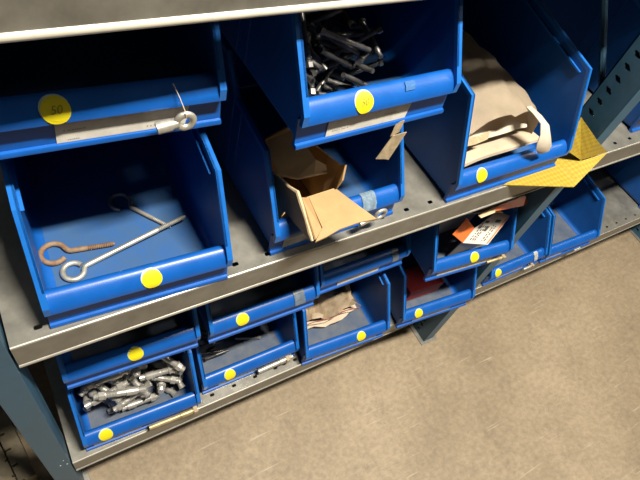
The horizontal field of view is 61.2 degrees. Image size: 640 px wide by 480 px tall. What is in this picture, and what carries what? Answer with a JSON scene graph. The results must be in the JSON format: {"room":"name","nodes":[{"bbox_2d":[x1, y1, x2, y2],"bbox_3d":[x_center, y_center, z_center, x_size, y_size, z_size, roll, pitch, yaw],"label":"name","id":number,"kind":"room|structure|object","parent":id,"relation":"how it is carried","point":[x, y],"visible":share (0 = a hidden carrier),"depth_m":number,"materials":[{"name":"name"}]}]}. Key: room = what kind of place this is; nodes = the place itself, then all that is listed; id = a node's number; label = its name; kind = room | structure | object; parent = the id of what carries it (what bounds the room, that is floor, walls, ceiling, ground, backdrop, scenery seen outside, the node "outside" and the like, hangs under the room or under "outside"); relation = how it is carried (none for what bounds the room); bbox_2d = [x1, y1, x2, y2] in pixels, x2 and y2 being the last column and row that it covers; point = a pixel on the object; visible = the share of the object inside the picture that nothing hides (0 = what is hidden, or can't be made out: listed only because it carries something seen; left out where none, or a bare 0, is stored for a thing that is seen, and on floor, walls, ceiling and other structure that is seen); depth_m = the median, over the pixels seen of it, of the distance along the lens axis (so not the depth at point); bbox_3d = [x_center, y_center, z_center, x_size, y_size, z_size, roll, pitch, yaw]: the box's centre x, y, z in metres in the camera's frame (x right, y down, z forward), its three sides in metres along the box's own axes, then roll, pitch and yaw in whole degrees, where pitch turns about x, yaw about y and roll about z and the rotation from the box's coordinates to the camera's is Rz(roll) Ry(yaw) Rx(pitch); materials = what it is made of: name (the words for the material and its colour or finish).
{"room":"hardware storage room","nodes":[
{"label":"hardware storage room","id":0,"kind":"room"},
{"bbox_2d":[0,214,639,479],"bbox_3d":[1.127,1.141,1.363,7.500,0.100,4.700,-18,61,-26],"label":"floor","id":1,"kind":"structure","parent":0,"point":[537,376],"depth_m":1.58,"materials":[{"name":"concrete"}]},
{"bbox_2d":[0,405,37,479],"bbox_3d":[-0.852,0.337,1.318,0.075,0.035,0.640,-27,65,-30],"label":"bar","id":2,"kind":"object","parent":1,"relation":"on","point":[15,463],"visible":1,"depth_m":1.23,"materials":[{"name":"black metal"}]},
{"bbox_2d":[0,0,639,479],"bbox_3d":[0.473,-0.492,1.048,2.235,2.000,0.566,-18,61,-26],"label":"shelving rack","id":3,"kind":"object","parent":1,"relation":"on","point":[604,110],"visible":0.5,"depth_m":0.79,"materials":[{"name":"metal"}]},
{"bbox_2d":[0,127,232,328],"bbox_3d":[-0.270,-0.113,0.676,0.222,0.206,0.346,-15,60,-25],"label":"storage bin","id":4,"kind":"object","parent":3,"relation":"on","point":[62,196],"visible":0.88,"depth_m":0.72,"materials":[{"name":"blue plastic"}]},
{"bbox_2d":[39,241,114,265],"bbox_3d":[-0.314,0.010,0.697,0.092,0.006,0.037,-18,61,-26],"label":"screw","id":5,"kind":"object","parent":4,"relation":"in","point":[45,246],"visible":1,"depth_m":0.69,"materials":[{"name":"metal"}]},
{"bbox_2d":[0,21,226,159],"bbox_3d":[-0.255,-0.291,0.543,0.222,0.206,0.346,-16,60,-25],"label":"storage bin","id":6,"kind":"object","parent":4,"relation":"on","point":[61,93],"visible":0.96,"depth_m":0.55,"materials":[{"name":"blue plastic"}]},
{"bbox_2d":[63,120,154,139],"bbox_3d":[-0.201,-0.116,0.534,0.098,0.024,0.003,-16,60,-25],"label":"label","id":7,"kind":"object","parent":6,"relation":"on","point":[72,129],"depth_m":0.54,"materials":[{"name":"grey paper"}]},
{"bbox_2d":[154,83,196,134],"bbox_3d":[-0.144,-0.129,0.538,0.042,0.047,0.025,-16,60,-25],"label":"bolt","id":8,"kind":"object","parent":6,"relation":"attached to","point":[166,125],"visible":1,"depth_m":0.54,"materials":[{"name":"metal"}]},
{"bbox_2d":[60,215,185,281],"bbox_3d":[-0.258,0.003,0.713,0.176,0.014,0.032,-35,69,-33],"label":"screw","id":9,"kind":"object","parent":4,"relation":"in","point":[66,265],"visible":1,"depth_m":0.69,"materials":[{"name":"metal"}]},
{"bbox_2d":[108,192,170,227],"bbox_3d":[-0.253,-0.036,0.748,0.096,0.006,0.033,35,53,11],"label":"screw","id":10,"kind":"object","parent":4,"relation":"in","point":[119,194],"visible":1,"depth_m":0.75,"materials":[{"name":"metal"}]},
{"bbox_2d":[65,349,200,451],"bbox_3d":[-0.398,0.184,1.068,0.222,0.206,0.346,-16,60,-25],"label":"storage bin","id":11,"kind":"object","parent":3,"relation":"on","point":[96,428],"visible":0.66,"depth_m":1.06,"materials":[{"name":"blue plastic"}]},
{"bbox_2d":[78,385,88,396],"bbox_3d":[-0.414,0.248,0.997,0.018,0.048,0.083,33,53,9],"label":"bolt","id":12,"kind":"object","parent":11,"relation":"in","point":[81,392],"visible":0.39,"depth_m":0.98,"materials":[{"name":"metal"}]},
{"bbox_2d":[83,393,90,410],"bbox_3d":[-0.448,0.287,1.045,0.018,0.037,0.092,-4,56,-18],"label":"bolt","id":13,"kind":"object","parent":11,"relation":"in","point":[86,397],"visible":0.09,"depth_m":1.02,"materials":[{"name":"metal"}]},
{"bbox_2d":[87,388,96,397],"bbox_3d":[-0.446,0.268,1.025,0.018,0.018,0.093,-31,67,-32],"label":"bolt","id":14,"kind":"object","parent":11,"relation":"in","point":[90,392],"visible":0.02,"depth_m":1.01,"materials":[{"name":"metal"}]},
{"bbox_2d":[82,369,129,389],"bbox_3d":[-0.385,0.248,0.973,0.083,0.052,0.018,-9,57,-21],"label":"bolt","id":15,"kind":"object","parent":11,"relation":"in","point":[94,384],"visible":0.73,"depth_m":0.97,"materials":[{"name":"metal"}]},
{"bbox_2d":[84,380,128,409],"bbox_3d":[-0.392,0.284,0.995,0.082,0.030,0.018,-23,64,-29],"label":"bolt","id":16,"kind":"object","parent":11,"relation":"in","point":[121,385],"visible":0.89,"depth_m":0.99,"materials":[{"name":"metal"}]},
{"bbox_2d":[104,398,115,405],"bbox_3d":[-0.422,0.306,1.052,0.094,0.035,0.018,24,52,3],"label":"bolt","id":17,"kind":"object","parent":11,"relation":"in","point":[108,400],"visible":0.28,"depth_m":1.04,"materials":[{"name":"metal"}]},
{"bbox_2d":[97,384,122,404],"bbox_3d":[-0.402,0.280,1.012,0.073,0.026,0.018,30,52,7],"label":"bolt","id":18,"kind":"object","parent":11,"relation":"in","point":[101,387],"visible":0.35,"depth_m":1.01,"materials":[{"name":"metal"}]},
{"bbox_2d":[108,378,122,384],"bbox_3d":[-0.407,0.257,1.026,0.073,0.041,0.018,20,52,0],"label":"bolt","id":19,"kind":"object","parent":11,"relation":"in","point":[118,380],"visible":0.06,"depth_m":1.02,"materials":[{"name":"metal"}]},
{"bbox_2d":[93,385,145,399],"bbox_3d":[-0.366,0.279,0.987,0.090,0.023,0.018,-8,57,-21],"label":"bolt","id":20,"kind":"object","parent":11,"relation":"in","point":[133,390],"visible":1,"depth_m":0.98,"materials":[{"name":"metal"}]},
{"bbox_2d":[55,308,200,389],"bbox_3d":[-0.366,0.027,0.924,0.222,0.206,0.346,-15,60,-25],"label":"storage bin","id":21,"kind":"object","parent":11,"relation":"on","point":[180,332],"visible":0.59,"depth_m":0.92,"materials":[{"name":"blue plastic"}]},
{"bbox_2d":[111,378,146,387],"bbox_3d":[-0.376,0.283,1.073,0.070,0.018,0.018,-3,55,-19],"label":"bolt","id":22,"kind":"object","parent":11,"relation":"in","point":[145,380],"visible":0.13,"depth_m":1.07,"materials":[{"name":"metal"}]},
{"bbox_2d":[107,392,151,414],"bbox_3d":[-0.380,0.328,1.084,0.088,0.018,0.018,-16,60,-25],"label":"bolt","id":23,"kind":"object","parent":11,"relation":"in","point":[110,410],"visible":0.32,"depth_m":1.07,"materials":[{"name":"metal"}]},
{"bbox_2d":[107,380,151,406],"bbox_3d":[-0.381,0.302,1.083,0.093,0.018,0.018,-32,68,-32],"label":"bolt","id":24,"kind":"object","parent":11,"relation":"in","point":[123,397],"visible":0.12,"depth_m":1.07,"materials":[{"name":"metal"}]},
{"bbox_2d":[126,369,134,379],"bbox_3d":[-0.386,0.236,1.053,0.018,0.035,0.092,-29,66,-31],"label":"bolt","id":25,"kind":"object","parent":11,"relation":"in","point":[131,376],"visible":0.02,"depth_m":1.03,"materials":[{"name":"metal"}]},
{"bbox_2d":[131,366,140,377],"bbox_3d":[-0.351,0.222,1.018,0.018,0.022,0.073,-10,58,-22],"label":"bolt","id":26,"kind":"object","parent":25,"relation":"on","point":[136,371],"visible":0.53,"depth_m":1.00,"materials":[{"name":"metal"}]},
{"bbox_2d":[112,380,151,411],"bbox_3d":[-0.357,0.297,1.028,0.079,0.045,0.018,-27,65,-30],"label":"bolt","id":27,"kind":"object","parent":11,"relation":"in","point":[126,400],"visible":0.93,"depth_m":1.02,"materials":[{"name":"metal"}]},
{"bbox_2d":[123,374,151,398],"bbox_3d":[-0.358,0.279,1.052,0.072,0.022,0.018,40,54,15],"label":"bolt","id":28,"kind":"object","parent":11,"relation":"in","point":[135,382],"visible":0.43,"depth_m":1.05,"materials":[{"name":"metal"}]},
{"bbox_2d":[122,392,159,411],"bbox_3d":[-0.356,0.321,1.074,0.074,0.019,0.018,-14,59,-24],"label":"bolt","id":29,"kind":"object","parent":11,"relation":"in","point":[154,396],"visible":0.84,"depth_m":1.07,"materials":[{"name":"metal"}]},
{"bbox_2d":[140,364,147,369],"bbox_3d":[-0.357,0.231,1.093,0.018,0.046,0.074,-4,56,-18],"label":"bolt","id":30,"kind":"object","parent":11,"relation":"in","point":[143,367],"visible":0.04,"depth_m":1.06,"materials":[{"name":"metal"}]},
{"bbox_2d":[139,365,177,381],"bbox_3d":[-0.314,0.259,1.053,0.074,0.025,0.018,-8,57,-21],"label":"bolt","id":31,"kind":"object","parent":11,"relation":"in","point":[152,374],"visible":0.88,"depth_m":1.05,"materials":[{"name":"metal"}]},
{"bbox_2d":[142,369,177,396],"bbox_3d":[-0.333,0.295,1.121,0.085,0.018,0.018,33,53,10],"label":"bolt","id":32,"kind":"object","parent":11,"relation":"in","point":[168,389],"visible":0.33,"depth_m":1.11,"materials":[{"name":"metal"}]},
{"bbox_2d":[157,368,165,393],"bbox_3d":[-0.321,0.279,1.096,0.018,0.044,0.075,1,54,-15],"label":"bolt","id":33,"kind":"object","parent":11,"relation":"in","point":[161,385],"visible":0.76,"depth_m":1.07,"materials":[{"name":"metal"}]},
{"bbox_2d":[143,371,179,383],"bbox_3d":[-0.314,0.274,1.071,0.072,0.020,0.018,10,53,-9],"label":"bolt","id":34,"kind":"object","parent":11,"relation":"in","point":[174,379],"visible":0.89,"depth_m":1.07,"materials":[{"name":"metal"}]},
{"bbox_2d":[150,359,182,374],"bbox_3d":[-0.311,0.255,1.090,0.077,0.030,0.018,24,52,2],"label":"bolt","id":35,"kind":"object","parent":11,"relation":"in","point":[159,363],"visible":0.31,"depth_m":1.09,"materials":[{"name":"metal"}]},
{"bbox_2d":[162,360,184,389],"bbox_3d":[-0.304,0.264,1.107,0.018,0.034,0.090,-27,66,-30],"label":"bolt","id":36,"kind":"object","parent":11,"relation":"in","point":[181,384],"visible":0.22,"depth_m":1.10,"materials":[{"name":"metal"}]},
{"bbox_2d":[149,406,198,429],"bbox_3d":[-0.290,0.353,1.077,0.100,0.014,0.016,-16,60,-25],"label":"bolt","id":37,"kind":"object","parent":11,"relation":"attached to","point":[194,409],"visible":1,"depth_m":1.07,"materials":[{"name":"gold metal"}]},
{"bbox_2d":[162,356,185,371],"bbox_3d":[-0.293,0.228,1.036,0.076,0.048,0.018,22,52,1],"label":"bolt","id":38,"kind":"object","parent":11,"relation":"in","point":[177,365],"visible":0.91,"depth_m":1.04,"materials":[{"name":"metal"}]},
{"bbox_2d":[191,307,298,394],"bbox_3d":[-0.209,0.106,1.178,0.222,0.206,0.346,-18,61,-26],"label":"storage bin","id":39,"kind":"object","parent":3,"relation":"on","point":[279,339],"visible":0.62,"depth_m":1.19,"materials":[{"name":"blue plastic"}]},
{"bbox_2d":[201,346,215,358],"bbox_3d":[-0.249,0.249,1.183,0.009,0.008,0.049,43,55,17],"label":"bolt","id":40,"kind":"object","parent":39,"relation":"in","point":[213,347],"visible":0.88,"depth_m":1.19,"materials":[{"name":"metal"}]},
{"bbox_2d":[199,339,222,347],"bbox_3d":[-0.242,0.230,1.190,0.058,0.008,0.009,-12,59,-23],"label":"bolt","id":41,"kind":"object","parent":39,"relation":"in","point":[221,340],"visible":0.77,"depth_m":1.19,"materials":[{"name":"metal"}]},
{"bbox_2d":[201,349,224,355],"bbox_3d":[-0.236,0.244,1.177,0.059,0.008,0.009,-6,56,-20],"label":"bolt","id":42,"kind":"object","parent":39,"relation":"in","point":[213,351],"visible":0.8,"depth_m":1.18,"materials":[{"name":"metal"}]},
{"bbox_2d":[204,349,228,360],"bbox_3d":[-0.224,0.248,1.172,0.054,0.014,0.009,-15,60,-25],"label":"bolt","id":43,"kind":"object","parent":39,"relation":"in","point":[226,350],"visible":1,"depth_m":1.17,"materials":[{"name":"metal"}]},
{"bbox_2d":[235,335,260,339],"bbox_3d":[-0.164,0.222,1.227,0.058,0.008,0.009,1,54,-15],"label":"bolt","id":44,"kind":"object","parent":39,"relation":"in","point":[259,336],"visible":1,"depth_m":1.23,"materials":[{"name":"metal"}]},
{"bbox_2d":[197,252,319,343],"bbox_3d":[-0.162,-0.030,1.023,0.222,0.206,0.346,-17,61,-26],"label":"storage bin","id":45,"kind":"object","parent":39,"relation":"on","point":[234,314],"visible":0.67,"depth_m":1.02,"materials":[{"name":"blue plastic"}]},
{"bbox_2d":[257,354,292,373],"bbox_3d":[-0.098,0.271,1.188,0.084,0.016,0.017,-18,61,-26],"label":"bolt","id":46,"kind":"object","parent":39,"relation":"attached to","point":[288,358],"visible":1,"depth_m":1.19,"materials":[{"name":"metal"}]},
{"bbox_2d":[203,30,404,255],"bbox_3d":[-0.037,-0.198,0.803,0.222,0.206,0.346,-19,62,-27],"label":"storage bin","id":47,"kind":"object","parent":3,"relation":"on","point":[247,115],"visible":0.43,"depth_m":0.80,"materials":[{"name":"blue plastic"}]},
{"bbox_2d":[264,126,375,242],"bbox_3d":[-0.010,-0.066,0.763,0.106,0.118,0.169,-18,61,-26],"label":"cardboard box","id":48,"kind":"object","parent":47,"relation":"in","point":[327,210],"visible":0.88,"depth_m":0.74,"materials":[{"name":"brown cardboard"}]},
{"bbox_2d":[219,0,462,149],"bbox_3d":[0.004,-0.319,0.636,0.222,0.206,0.346,-19,62,-27],"label":"storage bin","id":49,"kind":"object","parent":47,"relation":"on","point":[419,43],"visible":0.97,"depth_m":0.63,"materials":[{"name":"blue plastic"}]},
{"bbox_2d":[301,12,313,68],"bbox_3d":[-0.017,-0.218,0.564,0.009,0.055,0.062,-13,59,-24],"label":"bolt","id":50,"kind":"object","parent":49,"relation":"in","point":[309,64],"visible":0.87,"depth_m":0.56,"materials":[{"name":"metal"}]},
{"bbox_2d":[307,26,315,96],"bbox_3d":[-0.012,-0.204,0.611,0.009,0.046,0.080,-2,55,-17],"label":"bolt","id":51,"kind":"object","parent":49,"relation":"in","point":[312,91],"visible":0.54,"depth_m":0.60,"materials":[{"name":"metal"}]},
{"bbox_2d":[308,52,355,76],"bbox_3d":[0.016,-0.199,0.609,0.066,0.020,0.009,-26,65,-30],"label":"bolt","id":52,"kind":"object","parent":51,"relation":"on","point":[313,72],"visible":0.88,"depth_m":0.60,"materials":[{"name":"metal"}]},
{"bbox_2d":[309,45,327,70],"bbox_3d":[-0.014,-0.210,0.587,0.059,0.033,0.009,32,53,9],"label":"bolt","id":53,"kind":"object","parent":52,"relation":"on","point":[314,55],"visible":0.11,"depth_m":0.59,"materials":[{"name":"metal"}]},
{"bbox_2d":[304,53,322,70],"bbox_3d":[-0.026,-0.205,0.584,0.075,0.008,0.009,40,54,15],"label":"bolt","id":54,"kind":"object","parent":49,"relation":"in","point":[318,66],"visible":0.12,"depth_m":0.57,"materials":[{"name":"metal"}]},
{"bbox_2d":[307,22,320,36],"bbox_3d":[-0.019,-0.224,0.600,0.009,0.030,0.053,38,54,13],"label":"bolt","id":55,"kind":"object","parent":49,"relation":"in","point":[318,23],"visible":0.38,"depth_m":0.60,"materials":[{"name":"metal"}]},
{"bbox_2d":[306,69,336,92],"bbox_3d":[-0.011,-0.192,0.634,0.074,0.033,0.009,20,52,-1],"label":"bolt","id":56,"kind":"object","parent":49,"relation":"in","point":[326,87],"visible":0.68,"depth_m":0.64,"materials":[{"name":"metal"}]},
{"bbox_2d":[321,24,382,61],"bbox_3d":[0.033,-0.219,0.608,0.069,0.053,0.009,-6,57,-20],"label":"bolt","id":57,"kind":"object","parent":56,"relation":"on","point":[378,29],"visible":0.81,"depth_m":0.60,"materials":[{"name":"metal"}]},
{"bbox_2d":[306,9,342,25],"bbox_3d":[-0.009,-0.240,0.595,0.063,0.044,0.009,2,54,-14],"label":"bolt","id":58,"kind":"object","parent":49,"relation":"in","point":[331,13],"visible":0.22,"depth_m":0.59,"materials":[{"name":"metal"}]},
{"bbox_2d":[315,64,338,90],"bbox_3d":[0.004,-0.184,0.629,0.009,0.039,0.054,33,53,9],"label":"bolt","id":59,"kind":"object","parent":49,"relation":"in","point":[329,72],"visible":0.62,"depth_m":0.63,"materials":[{"name":"metal"}]},
{"bbox_2d":[314,79,350,89],"bbox_3d":[0.005,-0.190,0.651,0.065,0.014,0.009,16,52,-3],"label":"bolt","id":60,"kind":"object","parent":49,"relation":"in","point":[328,84],"visible":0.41,"depth_m":0.65,"materials":[{"name":"metal"}]},
{"bbox_2d":[322,69,344,80],"bbox_3d":[-0.002,-0.205,0.645,0.070,0.017,0.009,32,53,9],"label":"bolt","id":61,"kind":"object","parent":49,"relation":"in","point":[334,74],"visible":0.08,"depth_m":0.64,"materials":[{"name":"metal"}]},
{"bbox_2d":[311,42,359,86],"bbox_3d":[0.023,-0.214,0.661,0.083,0.044,0.009,25,52,3],"label":"bolt","id":62,"kind":"object","parent":49,"relation":"in","point":[340,67],"visible":0.32,"depth_m":0.66,"materials":[{"name":"metal"}]},
{"bbox_2d":[318,48,355,69],"bbox_3d":[0.019,-0.199,0.593,0.056,0.036,0.009,-22,63,-28],"label":"bolt","id":63,"kind":"object","parent":49,"relation":"in","point":[351,64],"visible":1,"depth_m":0.59,"materials":[{"name":"metal"}]},
{"bbox_2d":[307,23,360,55],"bbox_3d":[0.016,-0.217,0.586,0.062,0.023,0.009,11,52,-8],"label":"bolt","id":64,"kind":"object","parent":63,"relation":"on","point":[311,28],"visible":0.6,"depth_m":0.59,"materials":[{"name":"metal"}]},
{"bbox_2d":[315,40,361,57],"bbox_3d":[0.023,-0.223,0.630,0.062,0.025,0.009,-2,55,-17],"label":"bolt","id":65,"kind":"object","parent":49,"relation":"in","point":[325,43],"visible":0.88,"depth_m":0.62,"materials":[{"name":"metal"}]},
{"bbox_2d":[318,10,329,55],"bbox_3d":[0.004,-0.244,0.632,0.009,0.051,0.051,8,53,-10],"label":"bolt","id":66,"kind":"object","parent":65,"relation":"on","point":[325,22],"visible":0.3,"depth_m":0.63,"materials":[{"name":"metal"}]},
{"bbox_2d":[324,77,354,89],"bbox_3d":[0.040,-0.178,0.642,0.082,0.040,0.009,-9,58,-22],"label":"bolt","id":67,"kind":"object","parent":49,"relation":"in","point":[336,83],"visible":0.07,"depth_m":0.62,"materials":[{"name":"metal"}]},
{"bbox_2d":[314,28,372,40],"bbox_3d":[0.028,-0.234,0.617,0.074,0.008,0.009,-14,59,-22],"label":"bolt","id":68,"kind":"object","parent":49,"relation":"in","point":[354,33],"visible":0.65,"depth_m":0.62,"materials":[{"name":"metal"}]},
{"bbox_2d":[316,25,370,52],"bbox_3d":[0.026,-0.209,0.566,0.075,0.039,0.009,-17,60,-25],"label":"bolt","id":69,"kind":"object","parent":49,"relation":"in","point":[321,30],"visible":1,"depth_m":0.56,"materials":[{"name":"metal"}]},
{"bbox_2d":[340,8,355,28],"bbox_3d":[0.022,-0.271,0.630,0.009,0.008,0.068,-17,62,-26],"label":"bolt","id":70,"kind":"object","parent":49,"relation":"in","point":[351,23],"visible":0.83,"depth_m":0.62,"materials":[{"name":"metal"}]},
{"bbox_2d":[341,72,369,85],"bbox_3d":[0.048,-0.183,0.633,0.076,0.052,0.009,-30,67,-31],"label":"bolt","id":71,"kind":"object","parent":49,"relation":"in","point":[348,77],"visible":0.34,"depth_m":0.61,"materials":[{"name":"metal"}]},
{"bbox_2d":[338,55,374,73],"bbox_3d":[0.038,-0.206,0.631,0.009,0.026,0.061,-33,68,-32],"label":"bolt","id":72,"kind":"object","parent":49,"relation":"in","point":[363,67],"visible":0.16,"depth_m":0.62,"materials":[{"name":"metal"}]},
{"bbox_2d":[337,59,382,79],"bbox_3d":[0.048,-0.205,0.651,0.054,0.032,0.009,-5,56,-19],"label":"bolt","id":73,"kind":"object","parent":49,"relation":"in","point":[378,62],"visible":0.62,"depth_m":0.65,"materials":[{"name":"metal"}]},
{"bbox_2d":[355,47,373,65],"bbox_3d":[0.055,-0.217,0.633,0.009,0.027,0.072,27,52,5],"label":"bolt","id":74,"kind":"object","parent":49,"relation":"in","point":[358,61],"visible":0.94,"depth_m":0.61,"materials":[{"name":"metal"}]},
{"bbox_2d":[358,18,382,58],"bbox_3d":[0.058,-0.228,0.611,0.009,0.016,0.056,-13,59,-24],"label":"bolt","id":75,"kind":"object","parent":49,"relation":"in","point":[362,22],"visible":1,"depth_m":0.61,"materials":[{"name":"metal"}]},
{"bbox_2d":[376,120,406,159],"bbox_3d":[0.089,-0.123,0.677,0.038,0.059,0.010,-18,61,-26],"label":"tag","id":76,"kind":"object","parent":49,"relation":"hanging from","point":[389,148],"visible":1,"depth_m":0.68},
{"label":"bolt","id":77,"kind":"object","parent":49,"relation":"in","visible":0},
{"bbox_2d":[305,16,316,46],"bbox_3d":[-0.018,-0.256,0.630,0.049,0.046,0.009,40,54,14],"label":"bolt","id":78,"kind":"object","parent":77,"relation":"on","point":[312,34],"visible":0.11,"depth_m":0.64,"materials":[{"name":"metal"}]},
{"label":"bolt","id":79,"kind":"object","parent":49,"relation":"in","visible":0},
{"bbox_2d":[319,13,362,29],"bbox_3d":[0.027,-0.262,0.651,0.063,0.026,0.009,37,54,12],"label":"bolt","id":80,"kind":"object","parent":79,"relation":"on","point":[331,19],"visible":0.58,"depth_m":0.65,"materials":[{"name":"metal"}]},
{"label":"bolt","id":81,"kind":"object","parent":49,"relation":"in","visible":0},
{"bbox_2d":[306,73,315,84],"bbox_3d":[-0.034,-0.198,0.603,0.009,0.019,0.086,-24,64,-29],"label":"bolt","id":82,"kind":"object","parent":81,"relation":"on","point":[311,80],"visible":0.29,"depth_m":0.58,"materials":[{"name":"metal"}]},
{"bbox_2d":[359,208,387,226],"bbox_3d":[0.080,-0.035,0.797,0.047,0.025,0.008,-19,62,-27],"label":"bolt","id":83,"kind":"object","parent":47,"relation":"attached to","point":[384,210],"visible":0.81,"depth_m":0.80,"materials":[{"name":"metal"}]},
{"bbox_2d":[296,271,389,365],"bbox_3d":[0.007,0.068,1.267,0.222,0.206,0.346,-15,60,-25],"label":"storage bin","id":84,"kind":"object","parent":3,"relation":"on","point":[366,323],"visible":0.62,"depth_m":1.27,"materials":[{"name":"blue plastic"}]},
{"bbox_2d":[306,284,359,329],"bbox_3d":[0.002,0.124,1.276,0.167,0.106,0.144,-18,61,-26],"label":"crumpled paper wad","id":85,"kind":"object","parent":84,"relation":"in","point":[332,306],"visible":0.35,"depth_m":1.27,"materials":[{"name":"beige paper"}]},
{"bbox_2d":[318,208,410,294],"bbox_3d":[0.028,-0.106,1.132,0.222,0.206,0.346,-18,61,-26],"label":"storage bin","id":86,"kind":"object","parent":84,"relation":"on","point":[345,270],"visible":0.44,"depth_m":1.13,"materials":[{"name":"blue plastic"}]},
{"bbox_2d":[384,252,476,328],"bbox_3d":[0.240,0.003,1.380,0.222,0.206,0.346,-14,59,-24],"label":"storage bin","id":87,"kind":"object","parent":3,"relation":"on","point":[458,288],"visible":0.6,"depth_m":1.36,"materials":[{"name":"blue plastic"}]},
{"bbox_2d":[404,265,443,300],"bbox_3d":[0.254,0.108,1.404,0.107,0.045,0.068,-15,60,-25],"label":"box","id":88,"kind":"object","parent":87,"relation":"in","point":[416,286],"visible":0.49,"depth_m":1.38,"materials":[{"name":"red cardboard"}]},
{"bbox_2d":[411,200,517,281],"bbox_3d":[0.281,-0.124,1.216,0.222,0.206,0.346,-13,59,-24],"label":"storage bin","id":89,"kind":"object","parent":87,"relation":"on","point":[430,249],"visible":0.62,"depth_m":1.19,"materials":[{"name":"blue plastic"}]},
{"bbox_2d":[439,195,526,255],"bbox_3d":[0.340,-0.036,1.169,0.168,0.184,0.094,-18,61,-26],"label":"product box","id":90,"kind":"object","parent":89,"relation":"in","point":[470,237],"visible":0.94,"depth_m":1.17,"materials":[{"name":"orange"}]},
{"bbox_2d":[470,219,500,240],"bbox_3d":[0.358,-0.023,1.172,0.029,0.022,0.087,39,54,14],"label":"print","id":91,"kind":"object","parent":90,"relation":"on","point":[489,228],"depth_m":1.17,"materials":[{"name":"grey paper"}]},
{"bbox_2d":[486,254,505,263],"bbox_3d":[0.397,0.042,1.225,0.052,0.009,0.014,-13,59,-24],"label":"bolt","id":92,"kind":"object","parent":89,"relation":"attached to","point":[502,256],"visible":1,"depth_m":1.22,"materials":[{"name":"gold metal"}]},
{"bbox_2d":[403,0,591,202],"bbox_3d":[0.244,-0.355,0.962,0.279,0.262,0.476,-18,61,-26],"label":"storage bin","id":93,"kind":"object","parent":3,"relation":"on","point":[523,36],"visible":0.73,"depth_m":0.96,"materials":[{"name":"blue plastic"}]},
{"bbox_2d":[461,29,551,166],"bbox_3d":[0.245,-0.298,0.972,0.213,0.167,0.407,-18,61,-26],"label":"paper bag","id":94,"kind":"object","parent":93,"relation":"in","point":[505,118],"visible":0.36,"depth_m":0.91,"materials":[{"name":"paper"}]},
{"bbox_2d":[481,208,551,285],"bbox_3d":[0.480,-0.093,1.517,0.222,0.206,0.346,-18,61,-26],"label":"storage bin","id":95,"kind":"object","parent":3,"relation":"on","point":[532,246],"visible":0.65,"depth_m":1.52,"materials":[{"name":"blue plastic"}]},
{"bbox_2d":[523,262,534,269],"bbox_3d":[0.589,0.075,1.533,0.037,0.010,0.014,-18,61,-26],"label":"bolt","id":96,"kind":"object","parent":95,"relation":"attached to","point":[531,265],"visible":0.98,"depth_m":1.53,"materials":[{"name":"metal"}]},
{"bbox_2d":[504,116,606,186],"bbox_3d":[0.458,-0.159,0.980,0.264,0.100,0.085,-33,69,-32],"label":"carton","id":97,"kind":"object","parent":3,"relation":"on","point":[569,169],"visible":0.79,"depth_m":1.01,"materials":[{"name":"yellow cardboard"}]},
{"bbox_2d":[538,173,605,262],"bbox_3d":[0.681,-0.150,1.616,0.222,0.206,0.345,-16,60,-25],"label":"storage bin","id":98,"kind":"object","parent":3,"relation":"on","point":[577,211],"visible":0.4,"depth_m":1.64,"materials":[{"name":"blue plastic"}]},
{"bbox_2d":[541,0,639,132],"bbox_3d":[0.699,-0.522,1.212,0.279,0.262,0.475,-18,61,-26],"label":"storage bin","id":99,"kind":"object","parent":3,"relation":"on","point":[579,19],"visible":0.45,"depth_m":1.16,"materials":[{"name":"blue plastic"}]},
{"bbox_2d":[603,137,639,207],"bbox_3d":[1.115,-0.325,1.866,0.222,0.206,0.345,-18,61,-26],"label":"storage bin","id":100,"kind":"object","parent":3,"relation":"on","point":[626,173],"visible":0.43,"depth_m":1.83,"materials":[{"name":"blue plastic"}]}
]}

